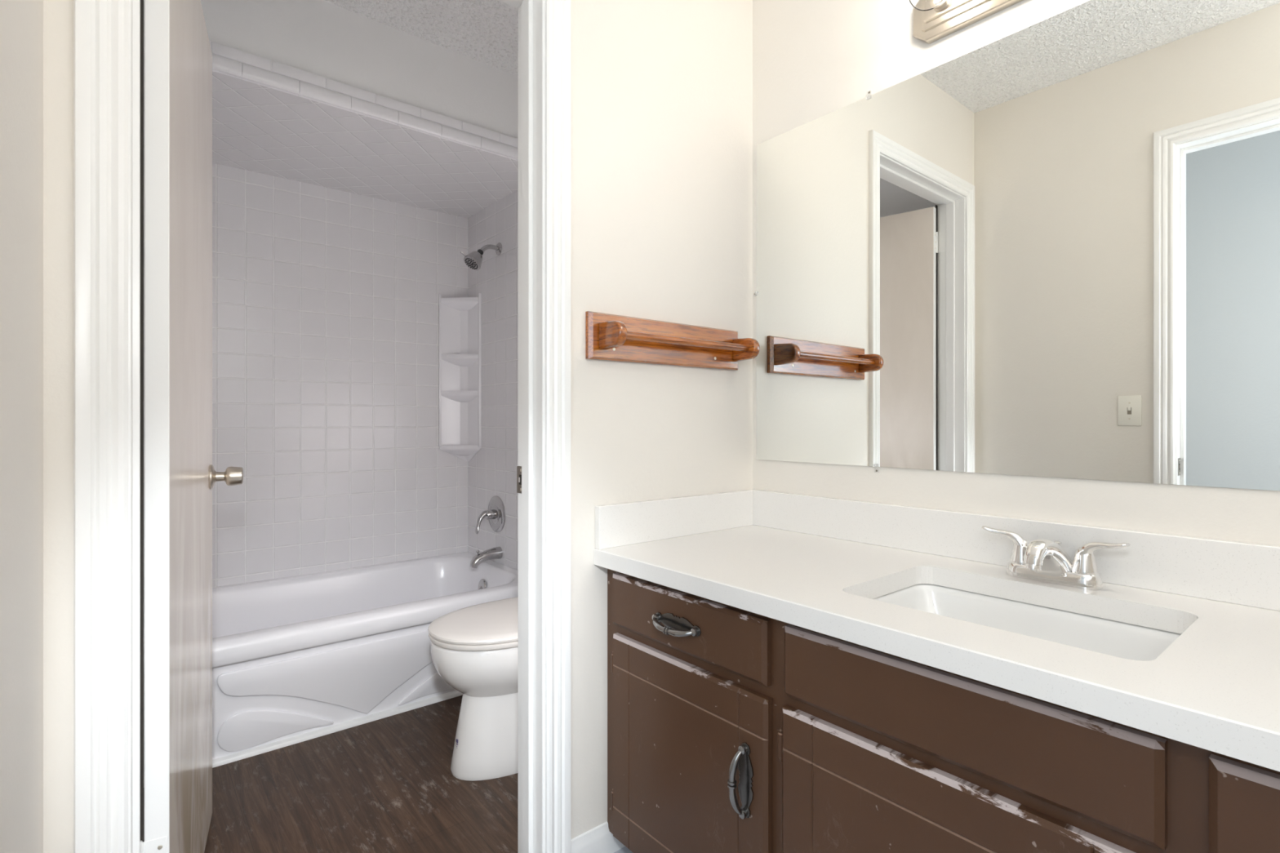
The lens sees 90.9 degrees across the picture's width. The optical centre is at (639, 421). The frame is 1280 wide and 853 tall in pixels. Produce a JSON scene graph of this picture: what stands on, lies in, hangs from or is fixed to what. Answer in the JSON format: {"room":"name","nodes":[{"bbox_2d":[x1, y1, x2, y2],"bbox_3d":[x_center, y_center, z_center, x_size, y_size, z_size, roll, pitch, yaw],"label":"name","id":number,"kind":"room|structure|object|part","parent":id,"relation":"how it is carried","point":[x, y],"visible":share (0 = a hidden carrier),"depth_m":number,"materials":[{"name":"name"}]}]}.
{"room":"bathroom","nodes":[
{"label":"bathroom","id":0,"kind":"room"},
{"bbox_2d":[0,0,43,852],"bbox_3d":[-0.366,-0.172,0.217,0.120,2.440,1.660,0,0,-40],"label":"wall","id":1,"kind":"structure","parent":0,"point":[21,21],"depth_m":0.70,"materials":[{"name":"white paint"}]},
{"bbox_2d":[143,0,517,138],"bbox_3d":[-1.196,-1.227,2.489,1.472,0.330,0.815,0,0,-40],"label":"wall","id":2,"kind":"structure","parent":0,"point":[321,37],"depth_m":2.17,"materials":[{"name":"white paint"}]},
{"bbox_2d":[143,50,517,217],"bbox_3d":[-1.192,-1.056,2.485,1.452,0.012,0.805,0,0,-40],"label":"ceiling","id":3,"kind":"structure","parent":2,"relation":"attached to","point":[258,128],"depth_m":2.47,"materials":[{"name":"white paint"}]},
{"bbox_2d":[143,20,517,160],"bbox_3d":[-0.927,-1.092,2.172,1.461,0.084,0.016,0,0,-40],"label":"trim","id":4,"kind":"structure","parent":3,"relation":"attached to","point":[227,60],"depth_m":2.13,"materials":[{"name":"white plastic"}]},
{"bbox_2d":[143,695,632,852],"bbox_3d":[-0.328,1.073,1.455,1.756,0.050,3.720,0,0,-40],"label":"floor","id":5,"kind":"structure","parent":0,"point":[388,784],"depth_m":1.75,"materials":[{"name":"brown wood"}]},
{"bbox_2d":[143,551,517,787],"bbox_3d":[-1.197,0.861,2.491,1.450,0.374,0.789,0,0,-40],"label":"bathtub","id":6,"kind":"object","parent":5,"relation":"on","point":[296,659],"visible":0.53,"depth_m":2.22,"materials":[{"name":"white plastic"}]},
{"bbox_3d":[-0.954,1.040,2.197,1.450,0.014,0.027,0,0,-40],"label":"trim","id":7,"kind":"part","parent":6,"relation":"part of","materials":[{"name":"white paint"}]},
{"bbox_3d":[-0.957,0.901,2.204,0.876,0.250,0.010,0,0,-40],"label":"raised panel","id":8,"kind":"part","parent":6,"relation":"part of","materials":[{"name":"white plastic"}]},
{"bbox_3d":[-0.736,0.770,2.934,0.019,0.068,0.068,0,0,-40],"label":"overflow plate","id":9,"kind":"part","parent":6,"relation":"part of","materials":[{"name":"silver metal"}]},
{"bbox_2d":[427,596,517,781],"bbox_3d":[-0.333,0.660,2.042,0.696,0.775,0.460,0,0,-40],"label":"toilet","id":10,"kind":"object","parent":5,"relation":"on","point":[473,648],"visible":0.36,"depth_m":1.84,"materials":[{"name":"white ceramic"}]},
{"bbox_3d":[-0.414,0.617,1.975,0.486,0.021,0.378,0,0,-40],"label":"lid","id":11,"kind":"part","parent":10,"relation":"part of","materials":[{"name":"white plastic"}]},
{"bbox_3d":[-0.414,0.637,1.975,0.482,0.016,0.374,0,0,-40],"label":"seat","id":12,"kind":"part","parent":10,"relation":"part of","materials":[{"name":"white plastic"}]},
{"bbox_3d":[-0.358,0.732,2.021,0.621,0.168,0.370,0,0,-40],"label":"bowl","id":13,"kind":"part","parent":10,"relation":"part of","materials":[{"name":"white ceramic"}]},
{"bbox_2d":[607,568,1279,852],"bbox_3d":[0.631,0.696,1.046,0.594,0.704,1.650,0,0,-40],"label":"vanity cabinet","id":14,"kind":"object","parent":5,"relation":"on","point":[731,729],"visible":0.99,"depth_m":0.99,"materials":[{"name":"brown paint"}]},
{"bbox_3d":[0.033,0.421,1.347,0.014,0.017,0.017,0,0,-40],"label":"post","id":15,"kind":"part","parent":14,"relation":"part of","materials":[{"name":"grey metal"}]},
{"bbox_3d":[0.077,0.421,1.307,0.004,0.036,0.139,0,0,-40],"label":"handle","id":16,"kind":"part","parent":14,"relation":"part of","materials":[{"name":"grey metal"}]},
{"bbox_3d":[0.085,0.420,1.316,0.019,0.119,0.461,0,0,-40],"label":"drawer","id":17,"kind":"part","parent":14,"relation":"part of","materials":[{"name":"brown paint"}]},
{"bbox_3d":[0.086,0.742,1.313,0.019,0.479,0.461,0,0,-40],"label":"door","id":18,"kind":"part","parent":14,"relation":"part of","materials":[{"name":"brown paint"}]},
{"bbox_3d":[0.108,0.421,1.256,0.014,0.017,0.017,0,0,-40],"label":"post","id":19,"kind":"part","parent":14,"relation":"part of","materials":[{"name":"grey metal"}]},
{"bbox_3d":[0.189,0.605,1.159,0.014,0.017,0.017,0,0,-40],"label":"post","id":20,"kind":"part","parent":14,"relation":"part of","materials":[{"name":"grey metal"}]},
{"bbox_3d":[0.189,0.723,1.159,0.014,0.017,0.017,0,0,-40],"label":"post","id":21,"kind":"part","parent":14,"relation":"part of","materials":[{"name":"grey metal"}]},
{"bbox_3d":[0.196,0.664,1.164,0.004,0.139,0.036,0,0,-40],"label":"handle","id":22,"kind":"part","parent":14,"relation":"part of","materials":[{"name":"grey metal"}]},
{"bbox_2d":[593,488,1279,771],"bbox_3d":[0.639,0.272,1.050,0.578,0.140,1.655,0,0,-40],"label":"countertop","id":23,"kind":"structure","parent":14,"relation":"on","point":[819,564],"depth_m":1.10,"materials":[{"name":"white stone"}]},
{"bbox_2d":[873,583,1181,661],"bbox_3d":[0.620,0.412,1.063,0.366,0.134,0.492,0,0,-40],"label":"sink","id":24,"kind":"object","parent":23,"relation":"in","point":[1100,635],"visible":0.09,"depth_m":1.16,"materials":[{"name":"white ceramic"}]},
{"bbox_2d":[981,525,1130,590],"bbox_3d":[0.778,0.259,1.196,0.162,0.091,0.200,0,0,-2],"label":"faucet","id":25,"kind":"object","parent":23,"relation":"on","point":[1042,560],"visible":1,"depth_m":1.16,"materials":[{"name":"silver metal"}]},
{"bbox_3d":[0.733,0.238,1.261,0.086,0.049,0.027,0,0,40],"label":"lever","id":26,"kind":"part","parent":25,"relation":"part of","materials":[{"name":"silver metal"}]},
{"bbox_3d":[0.754,0.256,1.244,0.041,0.048,0.041,0,0,-40],"label":"handle","id":27,"kind":"part","parent":25,"relation":"part of","materials":[{"name":"silver metal"}]},
{"bbox_3d":[0.756,0.261,1.177,0.135,0.084,0.092,0,0,-40],"label":"spout","id":28,"kind":"part","parent":25,"relation":"part of","materials":[{"name":"silver metal"}]},
{"bbox_3d":[0.809,0.258,1.221,0.015,0.053,0.015,0,0,-40],"label":"lift rod","id":29,"kind":"part","parent":25,"relation":"part of","materials":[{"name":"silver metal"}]},
{"bbox_3d":[0.821,0.256,1.163,0.041,0.048,0.041,0,0,-40],"label":"handle","id":30,"kind":"part","parent":25,"relation":"part of","materials":[{"name":"silver metal"}]},
{"bbox_3d":[0.834,0.238,1.139,0.027,0.049,0.086,0,0,-29],"label":"lever","id":31,"kind":"part","parent":25,"relation":"part of","materials":[{"name":"silver metal"}]},
{"bbox_3d":[0.421,0.742,0.909,0.019,0.479,0.527,0,0,-40],"label":"door","id":32,"kind":"part","parent":14,"relation":"part of","materials":[{"name":"brown paint"}]},
{"bbox_3d":[0.759,0.420,0.499,0.019,0.119,0.461,0,0,-40],"label":"drawer","id":33,"kind":"part","parent":14,"relation":"part of","materials":[{"name":"brown paint"}]},
{"bbox_2d":[43,0,752,852],"bbox_3d":[-0.341,-0.172,1.389,1.660,2.440,0.115,0,0,-40],"label":"wall","id":34,"kind":"structure","parent":0,"point":[661,91],"depth_m":1.56,"materials":[{"name":"white paint"}]},
{"bbox_2d":[140,0,243,852],"bbox_3d":[-0.953,0.027,1.360,0.180,2.022,0.712,0,0,-34],"label":"door","id":35,"kind":"structure","parent":34,"relation":"in","point":[180,476],"depth_m":1.11,"materials":[{"name":"paint"}]},
{"bbox_3d":[-0.983,0.034,1.363,0.035,2.004,0.672,0,0,-29],"label":"panel","id":36,"kind":"part","parent":35,"relation":"part of","materials":[{"name":"paint"}]},
{"bbox_3d":[-1.066,0.143,1.632,0.061,0.051,0.051,0,0,-29],"label":"knob","id":37,"kind":"part","parent":35,"relation":"part of","materials":[{"name":"silver metal"}]},
{"bbox_2d":[73,0,570,852],"bbox_3d":[-0.490,-0.002,1.181,0.851,2.100,0.017,0,0,-40],"label":"trim","id":38,"kind":"structure","parent":34,"relation":"attached to","point":[100,27],"depth_m":0.94,"materials":[{"name":"white paint"}]},
{"bbox_2d":[128,0,544,852],"bbox_3d":[-0.533,0.021,1.231,0.759,2.054,0.115,0,0,-40],"label":"trim","id":39,"kind":"structure","parent":34,"relation":"attached to","point":[531,13],"depth_m":1.44,"materials":[{"name":"white paint"}]},
{"bbox_2d":[516,466,521,493],"bbox_3d":[-0.284,0.139,1.491,0.004,0.064,0.034,0,0,-40],"label":"strike plate","id":40,"kind":"object","parent":34,"relation":"attached to","point":[518,468],"visible":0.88,"depth_m":1.50,"materials":[{"name":"silver metal"}]},
{"bbox_2d":[570,821,625,852],"bbox_3d":[-0.086,1.010,1.518,0.201,0.075,0.012,0,0,-40],"label":"baseboard","id":41,"kind":"structure","parent":34,"relation":"attached to","point":[598,839],"depth_m":1.50,"materials":[{"name":"white paint"}]},
{"bbox_2d":[585,311,759,370],"bbox_3d":[0.106,-0.203,1.618,0.524,0.112,0.101,0,0,-40],"label":"towel bar","id":42,"kind":"object","parent":34,"relation":"attached to","point":[608,337],"visible":1,"depth_m":1.61,"materials":[{"name":"brown wood"}]},
{"bbox_3d":[-0.063,-0.202,1.467,0.025,0.064,0.084,0,0,-40],"label":"arm","id":43,"kind":"part","parent":42,"relation":"part of","materials":[{"name":"brown wood"}]},
{"bbox_3d":[0.125,-0.202,1.607,0.444,0.019,0.019,0,0,-40],"label":"rod","id":44,"kind":"part","parent":42,"relation":"part of","materials":[{"name":"brown wood"}]},
{"bbox_3d":[0.297,-0.202,1.766,0.025,0.064,0.084,0,0,-40],"label":"arm","id":45,"kind":"part","parent":42,"relation":"part of","materials":[{"name":"brown wood"}]},
{"bbox_2d":[323,0,517,75],"bbox_3d":[-0.946,-1.417,2.161,1.710,0.050,1.845,0,0,-40],"label":"ceiling","id":46,"kind":"structure","parent":0,"point":[484,31],"depth_m":2.19,"materials":[{"name":"white paint"}]},
{"bbox_2d":[752,0,1279,546],"bbox_3d":[0.866,-0.172,1.310,0.100,2.440,1.775,0,0,-40],"label":"wall","id":47,"kind":"structure","parent":0,"point":[812,60],"depth_m":1.53,"materials":[{"name":"white paint"}]},
{"bbox_2d":[909,0,1022,44],"bbox_3d":[0.791,-0.934,1.206,0.146,0.114,0.608,0,0,-40],"label":"vanity light","id":48,"kind":"object","parent":47,"relation":"attached to","point":[933,20],"visible":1,"depth_m":1.40,"materials":[{"name":"silver metal"}]},
{"bbox_3d":[0.624,-0.934,1.360,0.084,0.082,0.082,0,0,-40],"label":"bulb","id":49,"kind":"part","parent":48,"relation":"part of","materials":[{"name":"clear glass"}]},
{"bbox_2d":[929,0,951,12],"bbox_3d":[0.666,-0.934,1.395,0.023,0.042,0.042,0,0,-40],"label":"socket","id":50,"kind":"object","parent":48,"relation":"attached to","point":[945,6],"depth_m":1.39,"materials":[{"name":"silver metal"}]},
{"bbox_2d":[751,488,1279,611],"bbox_3d":[0.855,0.254,1.228,0.019,0.102,1.655,0,0,-40],"label":"backsplash","id":51,"kind":"structure","parent":47,"relation":"attached to","point":[1234,572],"depth_m":1.25,"materials":[{"name":"white stone"}]},
{"bbox_2d":[754,0,1279,490],"bbox_3d":[0.844,-0.351,1.252,0.008,0.957,1.593,0,0,-40],"label":"mirror","id":52,"kind":"object","parent":47,"relation":"attached to","point":[1050,247],"visible":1,"depth_m":1.27,"materials":[{"name":"silver mirror"}]},
{"bbox_3d":[-1.485,-0.172,2.844,1.670,2.440,0.100,0,0,-40],"label":"wall","id":53,"kind":"structure","parent":0,"visible":0},
{"bbox_2d":[143,147,467,596],"bbox_3d":[-1.452,-0.193,2.799,1.472,1.738,0.010,0,0,-40],"label":"tiled wall","id":54,"kind":"structure","parent":53,"relation":"attached to","point":[325,300],"depth_m":2.83,"materials":[{"name":"white tile"}]},
{"bbox_2d":[438,293,481,461],"bbox_3d":[-0.900,-0.215,3.146,0.159,0.845,0.159,0,0,-40],"label":"corner shelf","id":55,"kind":"object","parent":54,"relation":"attached to","point":[460,319],"visible":1,"depth_m":3.17,"materials":[{"name":"white plastic"}]},
{"bbox_3d":[-1.003,-0.255,3.155,0.012,0.765,0.014,0,0,-40],"label":"rail","id":56,"kind":"part","parent":55,"relation":"part of","materials":[{"name":"white plastic"}]},
{"bbox_3d":[-0.900,0.148,3.148,0.150,0.056,0.150,0,0,-40],"label":"shelf","id":57,"kind":"part","parent":55,"relation":"part of","materials":[{"name":"white plastic"}]},
{"bbox_3d":[-0.900,-0.124,3.148,0.150,0.056,0.150,0,0,-40],"label":"shelf","id":58,"kind":"part","parent":55,"relation":"part of","materials":[{"name":"white plastic"}]},
{"bbox_3d":[-0.900,-0.307,3.148,0.150,0.056,0.150,0,0,-40],"label":"shelf","id":59,"kind":"part","parent":55,"relation":"part of","materials":[{"name":"white plastic"}]},
{"bbox_3d":[-0.900,-0.589,3.148,0.150,0.056,0.150,0,0,-40],"label":"shelf","id":60,"kind":"part","parent":55,"relation":"part of","materials":[{"name":"white plastic"}]},
{"bbox_3d":[-0.797,-0.255,3.136,0.014,0.765,0.012,0,0,-40],"label":"rail","id":61,"kind":"part","parent":55,"relation":"part of","materials":[{"name":"white plastic"}]},
{"bbox_3d":[-0.294,-0.172,2.633,0.102,2.440,1.742,0,0,-40],"label":"wall","id":62,"kind":"structure","parent":0,"visible":0},
{"bbox_2d":[467,189,517,569],"bbox_3d":[-0.632,-0.187,2.955,0.010,1.726,0.795,0,0,-40],"label":"tiled wall","id":63,"kind":"structure","parent":62,"relation":"attached to","point":[492,471],"depth_m":3.00,"materials":[{"name":"white tile"}]},
{"bbox_2d":[460,242,502,270],"bbox_3d":[-0.739,-0.773,2.922,0.195,0.148,0.086,0,0,-40],"label":"shower","id":64,"kind":"object","parent":63,"relation":"attached to","point":[473,260],"visible":1,"depth_m":2.90,"materials":[{"name":"silver metal"}]},
{"bbox_3d":[-0.709,-0.805,2.957,0.105,0.053,0.021,0,0,-40],"label":"arm","id":65,"kind":"part","parent":64,"relation":"part of","materials":[{"name":"silver metal"}]},
{"bbox_2d":[469,546,502,568],"bbox_3d":[-0.723,0.637,2.939,0.149,0.084,0.058,0,0,-40],"label":"tub spout","id":66,"kind":"object","parent":63,"relation":"attached to","point":[495,553],"visible":1,"depth_m":2.92,"materials":[{"name":"silver metal"}]},
{"bbox_2d":[475,495,505,533],"bbox_3d":[-0.727,0.444,2.975,0.110,0.174,0.174,0,0,-40],"label":"shower valve","id":67,"kind":"object","parent":63,"relation":"attached to","point":[495,513],"visible":1,"depth_m":2.97,"materials":[{"name":"silver metal"}]},
{"bbox_3d":[-0.741,0.474,2.962,0.071,0.105,0.034,0,0,-40],"label":"lever","id":68,"kind":"part","parent":67,"relation":"part of","materials":[{"name":"silver metal"}]}
]}

